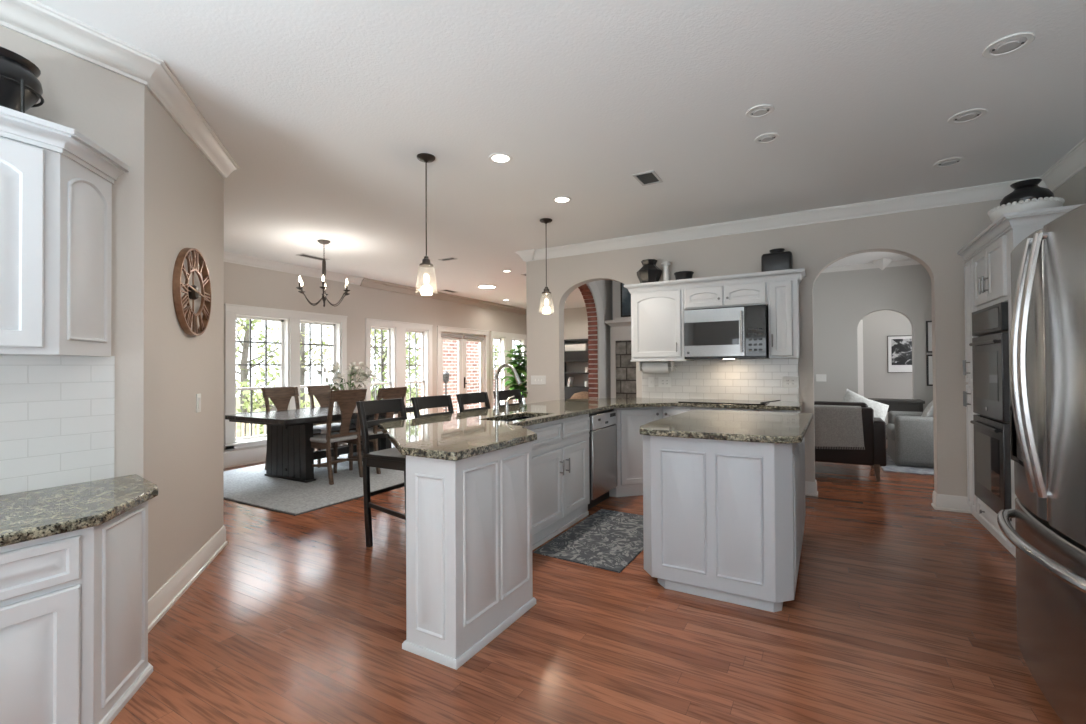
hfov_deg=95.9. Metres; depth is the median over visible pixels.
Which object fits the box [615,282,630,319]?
picture
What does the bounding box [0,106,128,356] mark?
upper cabinet
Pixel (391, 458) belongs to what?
bar stool
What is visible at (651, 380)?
light switch
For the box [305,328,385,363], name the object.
tree
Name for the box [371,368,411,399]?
shrub
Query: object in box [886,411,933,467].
armchair
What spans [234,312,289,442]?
window
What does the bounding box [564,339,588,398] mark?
bookcase
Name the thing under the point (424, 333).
window
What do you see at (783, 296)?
upper cabinet
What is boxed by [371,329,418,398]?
tree
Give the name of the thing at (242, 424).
deck railing
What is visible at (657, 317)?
upper cabinet
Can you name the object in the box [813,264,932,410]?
wall
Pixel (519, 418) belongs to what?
sink
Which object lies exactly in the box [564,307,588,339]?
wall
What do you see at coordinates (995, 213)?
bowl
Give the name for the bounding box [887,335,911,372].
picture
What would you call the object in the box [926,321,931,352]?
picture
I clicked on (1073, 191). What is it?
wall
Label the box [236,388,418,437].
ground
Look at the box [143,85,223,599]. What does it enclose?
wall
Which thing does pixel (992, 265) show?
tall cabinet
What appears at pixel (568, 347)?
storage basket
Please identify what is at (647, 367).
paper towel roll
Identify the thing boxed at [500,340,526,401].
potted plant
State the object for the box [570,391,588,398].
basket
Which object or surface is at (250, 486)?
rug
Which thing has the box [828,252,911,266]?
ceiling
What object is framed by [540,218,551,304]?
pendant lamp
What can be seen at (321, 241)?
chandelier
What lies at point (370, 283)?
trim
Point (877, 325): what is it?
wall
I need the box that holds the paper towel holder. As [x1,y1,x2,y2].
[639,361,676,370]
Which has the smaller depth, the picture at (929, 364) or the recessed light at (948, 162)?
the recessed light at (948, 162)
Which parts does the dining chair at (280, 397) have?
leg, rail, leg, seat, leg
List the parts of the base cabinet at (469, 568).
panel, panel, panel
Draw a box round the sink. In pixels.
[502,417,532,421]
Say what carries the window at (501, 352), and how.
in the wall at (243, 284)
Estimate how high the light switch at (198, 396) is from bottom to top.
0.116 m
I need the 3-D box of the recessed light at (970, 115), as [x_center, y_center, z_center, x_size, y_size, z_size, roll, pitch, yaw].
[2.566,-1.484,2.963,0.184,0.010,0.184,-1,-1,30]
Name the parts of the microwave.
door, handle, control panel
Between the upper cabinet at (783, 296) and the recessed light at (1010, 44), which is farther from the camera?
the upper cabinet at (783, 296)
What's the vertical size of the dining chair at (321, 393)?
1.020 m
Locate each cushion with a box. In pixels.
[886,423,894,440]
[922,401,932,416]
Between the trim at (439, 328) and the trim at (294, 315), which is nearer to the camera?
the trim at (294, 315)
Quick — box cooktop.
[678,399,768,404]
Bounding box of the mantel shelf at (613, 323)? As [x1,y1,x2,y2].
[604,319,630,326]
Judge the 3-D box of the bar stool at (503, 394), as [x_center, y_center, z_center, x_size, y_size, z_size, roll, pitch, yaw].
[-0.174,0.811,5.052,0.530,1.030,0.450,-1,-1,32]
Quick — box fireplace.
[604,280,635,397]
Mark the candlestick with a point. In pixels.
(665, 264)
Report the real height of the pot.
0.248 m
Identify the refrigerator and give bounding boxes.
[997,203,1085,723]
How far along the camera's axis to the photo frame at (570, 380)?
12.22 m
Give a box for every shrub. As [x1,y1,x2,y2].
[236,379,309,434]
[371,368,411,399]
[406,383,418,405]
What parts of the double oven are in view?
handle, handle, control panel, door, door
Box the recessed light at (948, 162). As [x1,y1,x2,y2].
[933,157,964,167]
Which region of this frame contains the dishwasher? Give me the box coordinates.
[588,408,616,509]
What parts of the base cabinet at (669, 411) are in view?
door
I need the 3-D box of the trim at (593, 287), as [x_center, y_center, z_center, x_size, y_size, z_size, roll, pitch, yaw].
[0.552,-0.049,7.277,0.035,2.790,1.840,-1,-1,30]
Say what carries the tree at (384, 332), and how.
on the ground
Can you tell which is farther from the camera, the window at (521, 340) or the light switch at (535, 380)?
the window at (521, 340)
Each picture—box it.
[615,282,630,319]
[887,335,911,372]
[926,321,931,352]
[926,355,932,385]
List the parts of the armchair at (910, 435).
arm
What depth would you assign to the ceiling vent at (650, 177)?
3.90 m
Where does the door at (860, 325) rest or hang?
in the wall at (877, 325)
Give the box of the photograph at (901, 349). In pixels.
[891,339,911,364]
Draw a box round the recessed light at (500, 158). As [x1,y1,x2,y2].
[488,153,512,163]
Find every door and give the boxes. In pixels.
[441,331,462,412]
[462,333,483,409]
[857,320,863,396]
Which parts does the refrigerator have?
handle, door, handle, handle, freezer drawer, door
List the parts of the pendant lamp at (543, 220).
cord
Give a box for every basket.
[565,343,588,351]
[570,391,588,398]
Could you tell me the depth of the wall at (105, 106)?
2.30 m
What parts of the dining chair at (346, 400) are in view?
leg, seat, leg, rail, rail, leg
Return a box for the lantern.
[443,371,449,411]
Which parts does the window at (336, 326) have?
sash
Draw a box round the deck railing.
[236,403,420,437]
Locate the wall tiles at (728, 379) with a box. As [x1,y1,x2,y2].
[642,358,798,401]
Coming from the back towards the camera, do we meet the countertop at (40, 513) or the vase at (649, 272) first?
the vase at (649, 272)
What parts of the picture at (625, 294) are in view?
frame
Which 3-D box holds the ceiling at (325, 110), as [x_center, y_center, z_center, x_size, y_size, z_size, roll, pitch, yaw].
[-0.088,-1.500,5.015,8.900,0.100,14.400,-1,-1,30]
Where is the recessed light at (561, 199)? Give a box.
[552,196,571,202]
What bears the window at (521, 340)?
in the wall at (243, 284)
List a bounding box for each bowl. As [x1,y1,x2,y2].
[674,271,693,279]
[987,197,1064,221]
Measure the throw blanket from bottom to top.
0.518 m
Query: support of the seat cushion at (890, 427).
on the armchair at (910, 435)
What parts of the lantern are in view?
post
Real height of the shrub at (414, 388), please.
3.081 m
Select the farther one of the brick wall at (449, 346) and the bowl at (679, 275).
the brick wall at (449, 346)
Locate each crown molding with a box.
[624,268,805,293]
[958,204,1082,261]
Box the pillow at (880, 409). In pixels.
[842,389,888,420]
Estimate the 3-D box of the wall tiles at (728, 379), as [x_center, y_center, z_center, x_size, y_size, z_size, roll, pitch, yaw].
[1.835,0.153,5.249,1.600,0.515,0.013,-1,-1,30]
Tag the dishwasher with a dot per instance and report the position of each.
(603, 424)
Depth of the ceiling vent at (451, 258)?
6.76 m
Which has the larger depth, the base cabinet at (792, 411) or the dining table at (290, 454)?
the dining table at (290, 454)
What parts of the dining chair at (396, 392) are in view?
leg, seat, leg, rail, leg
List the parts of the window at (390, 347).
sash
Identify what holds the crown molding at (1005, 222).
on the tall cabinet at (992, 265)
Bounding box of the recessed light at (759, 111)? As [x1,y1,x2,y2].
[746,104,773,118]
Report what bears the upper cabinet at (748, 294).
attached to the wall at (934, 238)
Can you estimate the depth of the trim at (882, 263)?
7.43 m
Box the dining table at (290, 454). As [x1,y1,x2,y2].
[225,405,420,482]
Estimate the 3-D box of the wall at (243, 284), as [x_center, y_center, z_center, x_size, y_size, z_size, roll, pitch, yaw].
[-2.599,-0.002,9.113,0.160,2.775,9.760,-1,-1,30]
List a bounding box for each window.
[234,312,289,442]
[299,318,340,424]
[370,325,395,417]
[405,328,428,418]
[493,336,504,407]
[512,338,524,403]
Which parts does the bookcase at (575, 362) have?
shelf, door, shelf, shelf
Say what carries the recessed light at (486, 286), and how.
in the ceiling at (325, 110)
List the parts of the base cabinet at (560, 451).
false drawer, door, rail, door, false drawer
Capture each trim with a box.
[0,0,363,284]
[224,303,347,449]
[360,278,526,314]
[365,318,432,416]
[437,325,488,412]
[490,331,526,407]
[515,249,535,261]
[526,137,1085,261]
[578,284,597,398]
[586,281,604,397]
[822,259,919,272]
[873,258,891,269]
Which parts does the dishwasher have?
door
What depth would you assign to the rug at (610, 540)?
3.53 m
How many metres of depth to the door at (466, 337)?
10.99 m
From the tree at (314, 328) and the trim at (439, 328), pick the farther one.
the tree at (314, 328)
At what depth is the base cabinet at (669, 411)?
4.84 m
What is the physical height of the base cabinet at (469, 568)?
0.878 m
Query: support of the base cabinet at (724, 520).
on the floor
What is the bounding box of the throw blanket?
[814,405,864,449]
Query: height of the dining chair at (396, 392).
1.020 m
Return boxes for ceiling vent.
[296,253,329,260]
[438,257,456,260]
[632,170,662,185]
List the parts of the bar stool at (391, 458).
leg, rail, rail, seat, rail, leg, leg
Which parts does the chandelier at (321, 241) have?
arm, arm, stem, arm, arm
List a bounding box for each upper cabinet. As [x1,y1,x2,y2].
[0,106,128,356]
[630,289,693,361]
[684,282,767,309]
[768,279,799,358]
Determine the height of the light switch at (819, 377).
0.116 m
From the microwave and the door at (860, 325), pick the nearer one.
the microwave
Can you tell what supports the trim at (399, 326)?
attached to the wall at (243, 284)
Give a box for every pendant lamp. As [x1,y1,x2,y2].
[417,153,434,282]
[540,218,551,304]
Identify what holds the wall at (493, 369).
on the ground
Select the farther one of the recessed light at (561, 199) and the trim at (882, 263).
the trim at (882, 263)
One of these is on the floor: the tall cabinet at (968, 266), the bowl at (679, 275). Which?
the tall cabinet at (968, 266)
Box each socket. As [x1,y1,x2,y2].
[658,377,671,386]
[782,376,798,387]
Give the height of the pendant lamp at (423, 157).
0.978 m
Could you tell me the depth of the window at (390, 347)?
8.82 m
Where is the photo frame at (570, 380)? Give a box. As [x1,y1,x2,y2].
[567,377,573,386]
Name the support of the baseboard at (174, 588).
attached to the wall at (183, 448)
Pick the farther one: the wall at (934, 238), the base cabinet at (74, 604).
the wall at (934, 238)
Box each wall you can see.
[0,25,143,476]
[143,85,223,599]
[224,262,526,451]
[418,333,478,414]
[493,369,518,405]
[526,199,1001,496]
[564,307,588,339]
[585,280,612,397]
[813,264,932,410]
[861,310,912,423]
[1053,167,1085,205]
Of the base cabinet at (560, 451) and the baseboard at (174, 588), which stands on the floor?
the base cabinet at (560, 451)
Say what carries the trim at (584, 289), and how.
attached to the wall at (605, 287)
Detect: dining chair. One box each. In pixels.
[262,387,320,469]
[307,385,355,464]
[310,389,366,484]
[349,387,406,473]
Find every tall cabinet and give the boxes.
[963,258,979,521]
[973,225,1043,557]
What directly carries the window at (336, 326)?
in the wall at (243, 284)
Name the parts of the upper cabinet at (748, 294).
door, door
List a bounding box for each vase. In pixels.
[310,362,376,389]
[637,259,661,282]
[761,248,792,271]
[1000,178,1053,205]
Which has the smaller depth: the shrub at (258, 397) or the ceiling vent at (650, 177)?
the ceiling vent at (650, 177)
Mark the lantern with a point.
(446, 374)
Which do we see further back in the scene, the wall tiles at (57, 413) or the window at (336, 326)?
the window at (336, 326)
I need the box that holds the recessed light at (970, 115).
[947,108,986,123]
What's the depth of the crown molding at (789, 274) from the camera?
4.89 m
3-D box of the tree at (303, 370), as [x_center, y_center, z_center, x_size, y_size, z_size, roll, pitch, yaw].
[-11.731,-1.496,23.719,7.683,10.201,6.776,0,-1,-4]
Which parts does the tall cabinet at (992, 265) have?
door, handle, handle, drawer, door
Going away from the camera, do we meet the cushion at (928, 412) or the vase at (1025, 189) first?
the vase at (1025, 189)
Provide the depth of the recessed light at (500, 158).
3.52 m
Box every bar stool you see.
[356,398,406,546]
[411,395,453,417]
[456,392,490,411]
[493,389,522,406]
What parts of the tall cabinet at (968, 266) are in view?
handle, handle, door, handle, door, door, door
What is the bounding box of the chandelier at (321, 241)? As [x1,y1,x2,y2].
[296,239,349,306]
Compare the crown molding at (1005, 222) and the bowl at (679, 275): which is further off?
the bowl at (679, 275)
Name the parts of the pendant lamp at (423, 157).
cord, bulb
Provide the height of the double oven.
1.465 m
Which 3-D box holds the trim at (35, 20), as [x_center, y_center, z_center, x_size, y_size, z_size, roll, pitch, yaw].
[-3.340,-1.388,3.624,2.520,0.115,8.880,0,-1,-10]
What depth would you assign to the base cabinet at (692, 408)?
4.63 m
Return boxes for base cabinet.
[0,501,152,723]
[402,441,535,669]
[524,414,589,549]
[609,407,662,496]
[643,435,805,611]
[663,406,690,417]
[691,407,758,410]
[759,409,799,412]
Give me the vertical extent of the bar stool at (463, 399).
1.030 m
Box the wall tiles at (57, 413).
[0,356,114,494]
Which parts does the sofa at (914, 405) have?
leg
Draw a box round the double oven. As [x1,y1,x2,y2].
[969,302,1011,520]
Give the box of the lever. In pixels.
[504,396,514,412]
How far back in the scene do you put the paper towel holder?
5.30 m
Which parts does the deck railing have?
post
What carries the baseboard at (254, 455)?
attached to the wall at (243, 284)
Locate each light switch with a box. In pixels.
[196,393,200,412]
[531,376,545,384]
[648,377,654,386]
[816,374,825,381]
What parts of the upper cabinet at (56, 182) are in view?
door, cornice, panel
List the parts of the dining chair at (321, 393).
leg, rail, rail, seat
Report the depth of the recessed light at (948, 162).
3.62 m
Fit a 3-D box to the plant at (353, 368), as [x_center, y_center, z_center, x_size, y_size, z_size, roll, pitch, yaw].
[-2.513,0.299,6.286,0.710,0.613,0.739,-1,-1,30]
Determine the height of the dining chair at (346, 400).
1.020 m
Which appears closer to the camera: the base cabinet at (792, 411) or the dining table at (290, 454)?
the base cabinet at (792, 411)
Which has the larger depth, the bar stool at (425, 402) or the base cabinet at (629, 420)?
the base cabinet at (629, 420)
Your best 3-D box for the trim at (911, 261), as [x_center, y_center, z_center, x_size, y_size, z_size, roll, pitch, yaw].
[3.936,-1.502,8.445,4.760,0.080,0.050,-1,-1,30]
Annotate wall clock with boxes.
[172,248,211,335]
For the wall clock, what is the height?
0.524 m
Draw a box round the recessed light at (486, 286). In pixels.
[478,284,495,288]
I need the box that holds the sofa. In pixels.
[814,401,886,481]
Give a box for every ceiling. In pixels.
[35,0,1085,308]
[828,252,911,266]
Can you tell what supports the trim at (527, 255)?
attached to the wall at (934, 238)
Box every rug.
[223,443,403,515]
[533,509,643,572]
[881,449,933,475]
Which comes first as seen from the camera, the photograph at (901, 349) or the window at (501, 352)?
the photograph at (901, 349)
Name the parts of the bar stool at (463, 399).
leg, rail, rail, leg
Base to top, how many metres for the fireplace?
2.879 m
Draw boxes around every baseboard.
[148,525,227,632]
[223,443,347,468]
[805,479,970,512]
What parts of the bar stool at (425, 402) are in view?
leg, rail, rail, leg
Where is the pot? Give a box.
[0,46,43,112]
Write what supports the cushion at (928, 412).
on the armchair at (910, 435)
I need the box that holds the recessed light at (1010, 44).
[982,32,1034,57]
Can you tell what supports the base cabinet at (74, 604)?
on the floor
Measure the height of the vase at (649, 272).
0.285 m
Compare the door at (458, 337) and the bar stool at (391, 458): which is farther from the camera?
the door at (458, 337)
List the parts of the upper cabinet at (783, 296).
door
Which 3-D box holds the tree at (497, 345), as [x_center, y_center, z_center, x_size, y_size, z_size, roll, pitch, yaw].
[-2.572,0.836,23.153,3.482,5.409,3.523,0,-1,1]
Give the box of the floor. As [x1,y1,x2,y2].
[110,434,1063,723]
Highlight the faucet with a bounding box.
[493,363,521,414]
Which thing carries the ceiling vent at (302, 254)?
in the ceiling at (325, 110)
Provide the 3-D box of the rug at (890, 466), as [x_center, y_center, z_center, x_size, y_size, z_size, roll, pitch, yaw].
[4.956,1.302,6.401,0.980,0.012,1.850,-1,-1,30]
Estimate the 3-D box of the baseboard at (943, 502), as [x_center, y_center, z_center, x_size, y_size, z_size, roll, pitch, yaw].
[3.099,1.234,4.586,1.400,0.135,0.154,-1,-1,30]
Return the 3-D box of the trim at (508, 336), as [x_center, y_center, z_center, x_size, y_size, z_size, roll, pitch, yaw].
[-0.803,0.231,12.047,0.040,1.890,1.618,-1,-1,30]
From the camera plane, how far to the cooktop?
4.76 m
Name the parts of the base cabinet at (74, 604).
drawer, door, panel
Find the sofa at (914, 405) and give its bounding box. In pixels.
[868,398,924,438]
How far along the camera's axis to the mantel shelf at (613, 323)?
7.95 m
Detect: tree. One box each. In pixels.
[236,318,324,436]
[236,319,331,407]
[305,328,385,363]
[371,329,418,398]
[376,332,418,396]
[493,339,517,368]
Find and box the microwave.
[684,304,769,359]
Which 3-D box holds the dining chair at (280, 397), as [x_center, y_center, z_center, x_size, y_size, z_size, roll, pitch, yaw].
[-3.171,0.833,6.186,0.564,1.020,0.470,-1,-1,30]
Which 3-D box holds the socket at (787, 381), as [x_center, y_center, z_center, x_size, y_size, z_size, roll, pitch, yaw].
[2.463,0.199,4.877,0.148,0.116,0.009,-1,-1,30]
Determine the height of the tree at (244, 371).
7.923 m
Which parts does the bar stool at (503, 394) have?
rail, rail, leg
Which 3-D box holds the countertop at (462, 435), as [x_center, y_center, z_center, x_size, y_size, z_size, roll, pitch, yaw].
[0.589,0.411,3.735,2.345,0.036,3.869,-1,-1,30]
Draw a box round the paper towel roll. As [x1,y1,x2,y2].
[642,362,670,372]
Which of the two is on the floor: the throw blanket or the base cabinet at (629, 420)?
the base cabinet at (629, 420)
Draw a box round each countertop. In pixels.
[0,474,157,546]
[379,397,802,460]
[639,410,812,443]
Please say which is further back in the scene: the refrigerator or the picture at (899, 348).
the picture at (899, 348)
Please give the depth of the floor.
2.29 m
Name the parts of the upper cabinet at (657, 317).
door, trim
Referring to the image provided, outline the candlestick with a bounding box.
[661,261,670,280]
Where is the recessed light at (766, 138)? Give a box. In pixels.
[755,133,779,143]
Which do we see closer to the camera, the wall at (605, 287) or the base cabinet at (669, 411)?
the base cabinet at (669, 411)
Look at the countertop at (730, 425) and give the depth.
2.90 m
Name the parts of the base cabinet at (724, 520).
panel, panel, panel, panel, panel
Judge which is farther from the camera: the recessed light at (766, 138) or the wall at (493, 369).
the wall at (493, 369)
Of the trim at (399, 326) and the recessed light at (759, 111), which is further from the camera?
the trim at (399, 326)
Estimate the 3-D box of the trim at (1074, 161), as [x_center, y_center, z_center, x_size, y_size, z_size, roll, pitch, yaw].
[0.753,-1.417,3.209,5.088,0.115,11.700,-1,-1,30]
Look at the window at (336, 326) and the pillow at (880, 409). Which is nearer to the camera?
the pillow at (880, 409)
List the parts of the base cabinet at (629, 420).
door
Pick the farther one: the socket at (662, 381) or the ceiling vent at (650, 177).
the socket at (662, 381)

